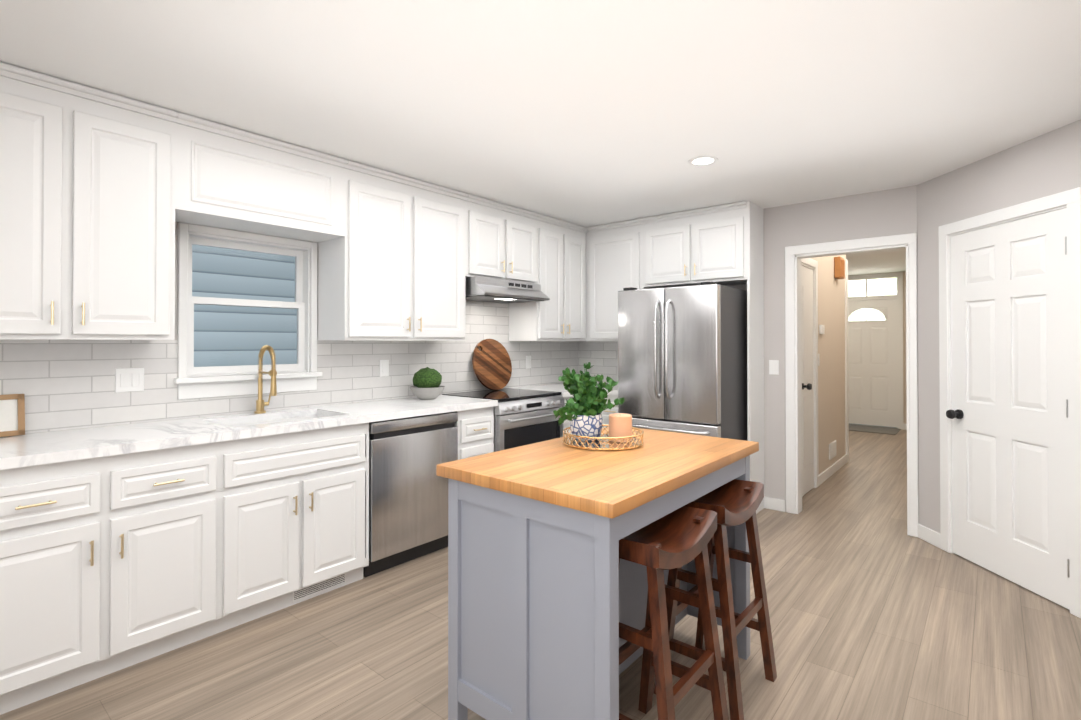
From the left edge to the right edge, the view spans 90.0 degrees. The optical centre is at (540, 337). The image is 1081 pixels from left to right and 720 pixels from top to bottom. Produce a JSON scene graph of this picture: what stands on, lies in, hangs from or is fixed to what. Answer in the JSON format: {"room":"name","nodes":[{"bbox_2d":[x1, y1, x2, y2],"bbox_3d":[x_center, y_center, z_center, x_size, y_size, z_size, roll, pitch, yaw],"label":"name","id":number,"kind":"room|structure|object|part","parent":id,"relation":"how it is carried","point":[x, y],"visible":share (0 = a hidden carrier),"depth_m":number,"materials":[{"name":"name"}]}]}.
{"room":"kitchen","nodes":[
{"label":"kitchen","id":0,"kind":"room"},
{"bbox_2d":[29,222,557,433],"bbox_3d":[-1.386,0.158,3.603,0.120,2.450,5.640,0,-1,40],"label":"wall","id":1,"kind":"structure","parent":0,"point":[176,280],"depth_m":2.87,"materials":[{"name":"paint"}]},
{"bbox_2d":[0,62,179,339],"bbox_3d":[-2.115,-0.521,2.368,0.349,1.058,0.799,0,-1,40],"label":"upper cabinet","id":2,"kind":"object","parent":1,"relation":"attached to","point":[102,192],"depth_m":2.30,"materials":[{"name":"white wood"}]},
{"bbox_2d":[173,223,321,399],"bbox_3d":[-1.707,-0.140,3.183,0.170,0.938,0.804,0,-1,40],"label":"window unit","id":3,"kind":"structure","parent":1,"relation":"in","point":[191,382],"depth_m":3.14,"materials":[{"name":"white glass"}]},
{"bbox_2d":[180,114,343,245],"bbox_3d":[-1.582,-0.828,3.019,0.333,0.433,0.880,0,-1,40],"label":"upper cabinet","id":4,"kind":"object","parent":1,"relation":"attached to","point":[230,179],"depth_m":2.88,"materials":[{"name":"white wood"}]},
{"bbox_2d":[0,300,579,433],"bbox_3d":[-1.054,0.014,3.900,0.008,0.942,4.520,0,-1,40],"label":"backsplash","id":5,"kind":"structure","parent":1,"relation":"attached to","point":[65,384],"depth_m":2.98,"materials":[{"name":"tile"}]},
{"bbox_2d":[115,368,143,392],"bbox_3d":[-2.049,0.210,2.697,0.010,0.118,0.118,0,-1,40],"label":"double light switch","id":6,"kind":"object","parent":5,"relation":"attached to","point":[129,379],"visible":1,"depth_m":2.69,"materials":[{"name":"white plastic"}]},
{"bbox_2d":[379,360,388,376],"bbox_3d":[-1.105,0.214,3.825,0.009,0.118,0.075,0,-1,40],"label":"electrical outlet","id":7,"kind":"object","parent":5,"relation":"attached to","point":[383,368],"visible":1,"depth_m":3.82,"materials":[{"name":"white plastic"}]},
{"bbox_2d":[526,356,530,367],"bbox_3d":[-0.110,0.224,5.013,0.009,0.118,0.075,0,-1,40],"label":"electrical outlet","id":8,"kind":"object","parent":5,"relation":"attached to","point":[528,361],"visible":1,"depth_m":5.01,"materials":[{"name":"white plastic"}]},
{"bbox_2d":[317,162,471,340],"bbox_3d":[-0.982,-0.510,3.720,0.349,1.058,0.970,0,-1,40],"label":"upper cabinet","id":9,"kind":"object","parent":1,"relation":"attached to","point":[401,265],"depth_m":3.51,"materials":[{"name":"white wood"}]},
{"bbox_2d":[472,198,539,283],"bbox_3d":[-0.411,-0.743,4.405,0.349,0.581,0.810,0,-1,40],"label":"upper cabinet","id":10,"kind":"object","parent":1,"relation":"attached to","point":[505,239],"depth_m":4.31,"materials":[{"name":"white wood"}]},
{"bbox_2d":[466,276,549,302],"bbox_3d":[-0.353,-0.377,4.351,0.502,0.144,0.748,0,-1,40],"label":"range hood","id":11,"kind":"object","parent":10,"relation":"attached to","point":[482,289],"visible":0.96,"depth_m":4.19,"materials":[{"name":"silver metal"}]},
{"bbox_2d":[509,214,587,340],"bbox_3d":[0.072,-0.500,4.980,0.349,1.058,0.695,0,-1,40],"label":"upper cabinet","id":12,"kind":"object","parent":1,"relation":"attached to","point":[563,246],"depth_m":4.82,"materials":[{"name":"white wood"}]},
{"bbox_2d":[0,424,1080,719],"bbox_3d":[1.903,1.439,4.335,4.250,0.100,11.240,0,-1,40],"label":"floor","id":13,"kind":"structure","parent":0,"point":[876,610],"depth_m":2.39,"materials":[{"name":"beige wood"}]},
{"bbox_2d":[0,440,231,714],"bbox_3d":[-1.974,0.921,2.315,0.620,0.904,0.918,0,-1,40],"label":"base cabinet","id":14,"kind":"object","parent":13,"relation":"on","point":[111,564],"depth_m":2.15,"materials":[{"name":"white wood"}]},
{"bbox_2d":[0,345,497,469],"bbox_3d":[-1.401,0.367,2.984,0.630,0.645,2.674,0,-1,40],"label":"countertop","id":15,"kind":"structure","parent":14,"relation":"on","point":[31,449],"depth_m":2.60,"materials":[{"name":"stone"}]},
{"bbox_2d":[0,394,24,436],"bbox_3d":[-2.346,0.336,2.300,0.049,0.180,0.220,0,-1,40],"label":"picture frame","id":16,"kind":"object","parent":15,"relation":"on","point":[12,414],"visible":0.93,"depth_m":2.35,"materials":[{"name":"brown wood"}]},
{"bbox_2d":[254,345,276,413],"bbox_3d":[-1.547,0.237,3.077,0.217,0.392,0.087,0,-1,40],"label":"faucet","id":17,"kind":"object","parent":15,"relation":"on","point":[260,403],"depth_m":3.10,"materials":[{"name":"gold metal"}]},
{"bbox_2d":[224,415,326,453],"bbox_3d":[-1.424,0.581,2.954,0.414,0.216,0.654,0,-1,40],"label":"sink","id":18,"kind":"object","parent":15,"relation":"in","point":[283,418],"depth_m":3.09,"materials":[{"name":"white stone"}]},
{"bbox_2d":[410,367,444,399],"bbox_3d":[-0.815,0.324,3.894,0.250,0.230,0.250,0,-1,40],"label":"potted plant","id":19,"kind":"object","parent":15,"relation":"on","point":[427,383],"visible":1,"depth_m":3.82,"materials":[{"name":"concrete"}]},
{"bbox_2d":[292,574,345,602],"bbox_3d":[-1.179,1.330,2.893,0.006,0.065,0.298,0,-1,40],"label":"air vent","id":20,"kind":"object","parent":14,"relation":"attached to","point":[304,593],"visible":0.73,"depth_m":2.88,"materials":[{"name":"white plastic"}]},
{"bbox_2d":[363,412,457,576],"bbox_3d":[-0.972,0.935,3.493,0.588,0.893,0.641,0,-1,40],"label":"dishwasher","id":21,"kind":"object","parent":13,"relation":"on","point":[408,503],"visible":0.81,"depth_m":3.25,"materials":[{"name":"silver metal"}]},
{"bbox_2d":[454,406,493,459],"bbox_3d":[-0.661,0.933,3.882,0.620,0.904,0.338,0,-1,40],"label":"base cabinet","id":22,"kind":"object","parent":13,"relation":"on","point":[475,426],"depth_m":3.67,"materials":[{"name":"white wood"}]},
{"bbox_2d":[442,388,564,451],"bbox_3d":[-0.273,0.907,4.274,0.694,0.938,0.748,0,-1,40],"label":"range","id":23,"kind":"object","parent":13,"relation":"on","point":[522,417],"visible":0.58,"depth_m":4.06,"materials":[{"name":"silver metal"}]},
{"bbox_2d":[472,339,511,389],"bbox_3d":[-0.404,0.223,4.568,0.118,0.433,0.440,0,-1,40],"label":"cutting board","id":24,"kind":"object","parent":23,"relation":"on","point":[491,363],"visible":0.96,"depth_m":4.55,"materials":[{"name":"brown wood"}]},
{"bbox_2d":[561,396,575,435],"bbox_3d":[0.066,0.941,4.751,0.620,0.904,0.405,0,-1,40],"label":"base cabinet","id":25,"kind":"object","parent":13,"relation":"on","point":[566,423],"depth_m":4.47,"materials":[{"name":"white wood"}]},
{"bbox_2d":[515,383,617,396],"bbox_3d":[0.290,0.469,5.003,0.630,0.040,1.078,0,-1,40],"label":"countertop","id":26,"kind":"structure","parent":25,"relation":"on","point":[559,387],"depth_m":4.77,"materials":[{"name":"stone"}]},
{"bbox_2d":[436,427,758,719],"bbox_3d":[0.290,0.911,2.129,0.735,0.920,1.180,0,-1,40],"label":"kitchen island","id":27,"kind":"object","parent":13,"relation":"on","point":[547,592],"visible":0.85,"depth_m":1.75,"materials":[{"name":"grey wood"}]},
{"bbox_2d":[563,424,643,450],"bbox_3d":[0.268,0.425,2.321,0.346,0.054,0.346,0,-1,40],"label":"tray","id":28,"kind":"object","parent":27,"relation":"on","point":[603,442],"visible":0.77,"depth_m":2.21,"materials":[{"name":"wicker"}]},
{"bbox_2d":[553,362,624,440],"bbox_3d":[0.205,0.273,2.328,0.290,0.336,0.394,0,-1,40],"label":"plant","id":29,"kind":"object","parent":28,"relation":"on","point":[583,416],"visible":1,"depth_m":2.29,"materials":[{"name":"green plant"}]},
{"bbox_3d":[0.198,0.385,2.347,0.142,0.112,0.142,0,-1,40],"label":"pot","id":30,"kind":"part","parent":29,"relation":"part of","materials":[{"name":"ceramic"}]},
{"bbox_2d":[609,413,631,442],"bbox_3d":[0.341,0.384,2.312,0.098,0.114,0.098,0,-1,40],"label":"candle","id":31,"kind":"object","parent":28,"relation":"on","point":[620,424],"visible":0.85,"depth_m":2.27,"materials":[{"name":"orange wax"}]},
{"bbox_2d":[601,394,617,427],"bbox_3d":[0.788,0.942,4.891,0.348,0.904,0.618,0,-1,40],"label":"base cabinet","id":32,"kind":"object","parent":13,"relation":"on","point":[605,414],"depth_m":4.67,"materials":[{"name":"white wood"}]},
{"bbox_2d":[596,385,617,394],"bbox_3d":[0.792,0.468,4.868,0.312,0.040,0.640,0,-1,40],"label":"countertop","id":33,"kind":"structure","parent":32,"relation":"on","point":[615,389],"depth_m":4.63,"materials":[{"name":"stone"}]},
{"bbox_2d":[619,506,728,719],"bbox_3d":[0.381,0.982,1.758,0.332,0.777,0.420,0,-1,40],"label":"stool","id":34,"kind":"object","parent":13,"relation":"on","point":[680,537],"visible":0.62,"depth_m":1.77,"materials":[{"name":"brown wood"}]},
{"bbox_2d":[618,282,747,440],"bbox_3d":[1.173,0.494,4.382,0.830,1.790,0.858,0,-1,40],"label":"fridge","id":35,"kind":"object","parent":13,"relation":"on","point":[682,359],"visible":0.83,"depth_m":4.07,"materials":[{"name":"silver metal"}]},
{"bbox_2d":[654,479,776,719],"bbox_3d":[0.696,0.985,2.134,0.332,0.777,0.420,0,-1,40],"label":"stool","id":36,"kind":"object","parent":13,"relation":"on","point":[734,502],"visible":0.65,"depth_m":2.07,"materials":[{"name":"brown wood"}]},
{"bbox_2d":[849,424,900,434],"bbox_3d":[5.016,1.415,8.419,0.940,0.015,0.620,0,-1,40],"label":"door mat","id":37,"kind":"object","parent":13,"relation":"on","point":[879,430],"visible":0.73,"depth_m":8.30,"materials":[{"name":"fabric"}]},
{"bbox_2d":[0,0,1080,275],"bbox_3d":[1.903,-1.111,4.356,4.250,0.100,11.240,0,-1,40],"label":"ceiling","id":38,"kind":"structure","parent":0,"point":[588,112],"depth_m":2.29,"materials":[{"name":"paint"}]},
{"bbox_2d":[688,156,717,165],"bbox_3d":[0.981,-1.067,3.262,0.172,0.006,0.172,0,-1,40],"label":"recessed light","id":39,"kind":"object","parent":38,"relation":"in","point":[715,159],"depth_m":3.26,"materials":[{"name":"white plastic"}]},
{"bbox_3d":[0.981,-1.068,3.262,0.124,0.003,0.124,0,-1,40],"label":"recessed ceiling light lens","id":40,"kind":"part","parent":39,"relation":"part of","materials":[{"name":"white plastic"}]},
{"bbox_2d":[724,185,918,523],"bbox_3d":[1.559,0.167,4.737,3.180,2.450,0.120,0,-1,40],"label":"wall","id":41,"kind":"structure","parent":0,"point":[890,212],"depth_m":4.32,"materials":[{"name":"paint"}]},
{"bbox_2d":[580,341,617,382],"bbox_3d":[0.767,0.242,5.316,0.922,0.420,0.008,0,-1,40],"label":"backsplash","id":42,"kind":"structure","parent":41,"relation":"attached to","point":[603,355],"depth_m":5.44,"materials":[{"name":"tile"}]},
{"bbox_2d":[588,218,643,340],"bbox_3d":[0.771,-0.499,5.093,0.618,1.058,0.348,0,-1,40],"label":"upper cabinet","id":43,"kind":"object","parent":41,"relation":"attached to","point":[616,251],"depth_m":4.97,"materials":[{"name":"white wood"}]},
{"bbox_2d":[644,202,763,288],"bbox_3d":[1.355,-0.741,4.606,0.905,0.581,0.348,0,-1,40],"label":"upper cabinet","id":44,"kind":"object","parent":41,"relation":"attached to","point":[722,245],"depth_m":4.41,"materials":[{"name":"white wood"}]},
{"bbox_2d":[769,360,778,374],"bbox_3d":[1.889,0.239,4.375,0.075,0.118,0.010,0,-1,40],"label":"light switch","id":45,"kind":"object","parent":41,"relation":"attached to","point":[773,367],"visible":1,"depth_m":4.37,"materials":[{"name":"white plastic"}]},
{"bbox_2d":[785,233,917,536],"bbox_3d":[2.349,0.329,4.075,0.918,2.115,0.155,0,-1,40],"label":"trim","id":46,"kind":"structure","parent":41,"relation":"attached to","point":[794,255],"depth_m":4.17,"materials":[{"name":"white wood"}]},
{"bbox_2d":[811,255,845,473],"bbox_3d":[2.715,0.172,5.308,0.100,2.450,2.240,0,-1,40],"label":"wall","id":47,"kind":"structure","parent":0,"point":[831,367],"depth_m":5.54,"materials":[{"name":"paint"}]},
{"bbox_2d":[801,265,813,496],"bbox_3d":[2.403,0.376,4.824,0.116,2.018,0.472,0,-1,40],"label":"closet door","id":48,"kind":"structure","parent":47,"relation":"in","point":[807,389],"depth_m":4.85,"materials":[{"name":"white wood"}]},
{"bbox_3d":[2.304,0.421,4.679,0.081,0.058,0.058,0,-1,40],"label":"knob","id":49,"kind":"part","parent":48,"relation":"part of","materials":[{"name":"black plastic"}]},
{"bbox_2d":[819,325,824,333],"bbox_3d":[2.713,-0.079,5.207,0.027,0.090,0.120,0,-1,40],"label":"thermostat","id":50,"kind":"object","parent":47,"relation":"attached to","point":[821,329],"visible":1,"depth_m":5.17,"materials":[{"name":"white plastic"}]},
{"bbox_2d":[801,258,848,487],"bbox_3d":[2.793,0.252,5.400,0.133,2.290,2.031,0,-1,40],"label":"trim","id":51,"kind":"structure","parent":47,"relation":"attached to","point":[810,263],"depth_m":5.04,"materials":[{"name":"white wood"}]},
{"bbox_2d":[829,440,836,459],"bbox_3d":[3.010,1.154,5.562,0.013,0.160,0.300,0,-1,40],"label":"air vent","id":52,"kind":"object","parent":47,"relation":"in","point":[832,450],"visible":0.98,"depth_m":5.53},
{"bbox_2d":[834,256,844,278],"bbox_3d":[3.173,-0.740,5.728,0.069,0.220,0.200,0,-1,40],"label":"door chime","id":53,"kind":"object","parent":47,"relation":"attached to","point":[839,267],"visible":0.96,"depth_m":5.66,"materials":[{"name":"brown wood"}]},
{"bbox_2d":[764,423,940,548],"bbox_3d":[2.014,1.341,4.253,3.582,0.095,11.220,0,-1,36],"label":"baseboard","id":54,"kind":"structure","parent":47,"relation":"attached to","point":[930,536],"depth_m":4.35,"materials":[{"name":"white wood"}]},
{"bbox_2d":[848,272,906,423],"bbox_3d":[5.077,0.201,8.939,2.940,2.450,0.120,0,-1,40],"label":"wall","id":55,"kind":"structure","parent":0,"point":[904,273],"depth_m":8.38,"materials":[{"name":"paint"}]},
{"bbox_2d":[848,278,896,296],"bbox_3d":[5.292,-0.808,8.767,0.840,0.275,0.001,0,-1,40],"label":"window","id":56,"kind":"structure","parent":55,"relation":"in","point":[878,287],"depth_m":8.71,"materials":[{"name":"white glass"}]},
{"bbox_2d":[848,299,897,427],"bbox_3d":[5.252,0.400,8.710,0.832,2.010,0.095,0,-1,40],"label":"front door","id":57,"kind":"structure","parent":55,"relation":"in","point":[872,372],"depth_m":8.66,"materials":[{"name":"white wood"}]},
{"bbox_2d":[848,308,884,320],"bbox_3d":[5.257,-0.375,8.722,0.520,0.200,0.001,0,-1,40],"label":"fanlight","id":58,"kind":"object","parent":57,"relation":"attached to","point":[866,312],"visible":0.95,"depth_m":8.72,"materials":[{"name":"white glass"}]},
{"bbox_3d":[5.205,0.004,8.731,0.655,0.991,0.063,0,-1,40],"label":"front door muntins","id":59,"kind":"part","parent":57,"relation":"part of","materials":[{"name":"white glass"}]},
{"bbox_2d":[848,272,903,429],"bbox_3d":[5.286,0.202,8.752,0.990,2.445,0.137,0,-1,40],"label":"door frame","id":60,"kind":"structure","parent":55,"relation":"attached to","point":[899,298],"depth_m":8.42,"materials":[{"name":"white wood"}]},
{"bbox_2d":[917,119,1080,532],"bbox_3d":[2.701,0.152,2.919,0.100,2.450,1.694,0,0,-2],"label":"wall","id":61,"kind":"structure","parent":0,"point":[1045,165],"depth_m":3.50,"materials":[{"name":"paint"}]},
{"bbox_2d":[946,208,1069,609],"bbox_3d":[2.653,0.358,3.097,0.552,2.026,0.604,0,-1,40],"label":"pantry door","id":62,"kind":"structure","parent":61,"relation":"in","point":[1007,414],"depth_m":3.04,"materials":[{"name":"white wood"}]},
{"bbox_3d":[2.609,0.481,3.404,0.089,0.060,0.088,0,-1,40],"label":"knob","id":63,"kind":"part","parent":62,"relation":"part of","materials":[{"name":"black plastic"}]},
{"bbox_2d":[938,187,1080,617],"bbox_3d":[2.688,0.321,3.095,0.117,2.115,0.912,0,0,-2],"label":"trim","id":64,"kind":"structure","parent":61,"relation":"attached to","point":[1070,200],"depth_m":2.74,"materials":[{"name":"white wood"}]},
{"label":"outside","id":65,"kind":"structure","parent":0,"visible":0},
{"bbox_2d":[192,244,296,366],"bbox_3d":[-2.797,-0.687,4.375,0.054,5.152,8.000,0,-1,40],"label":"siding","id":66,"kind":"object","parent":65,"point":[203,258],"depth_m":4.63,"materials":[{"name":"blue plastic"}]}
]}

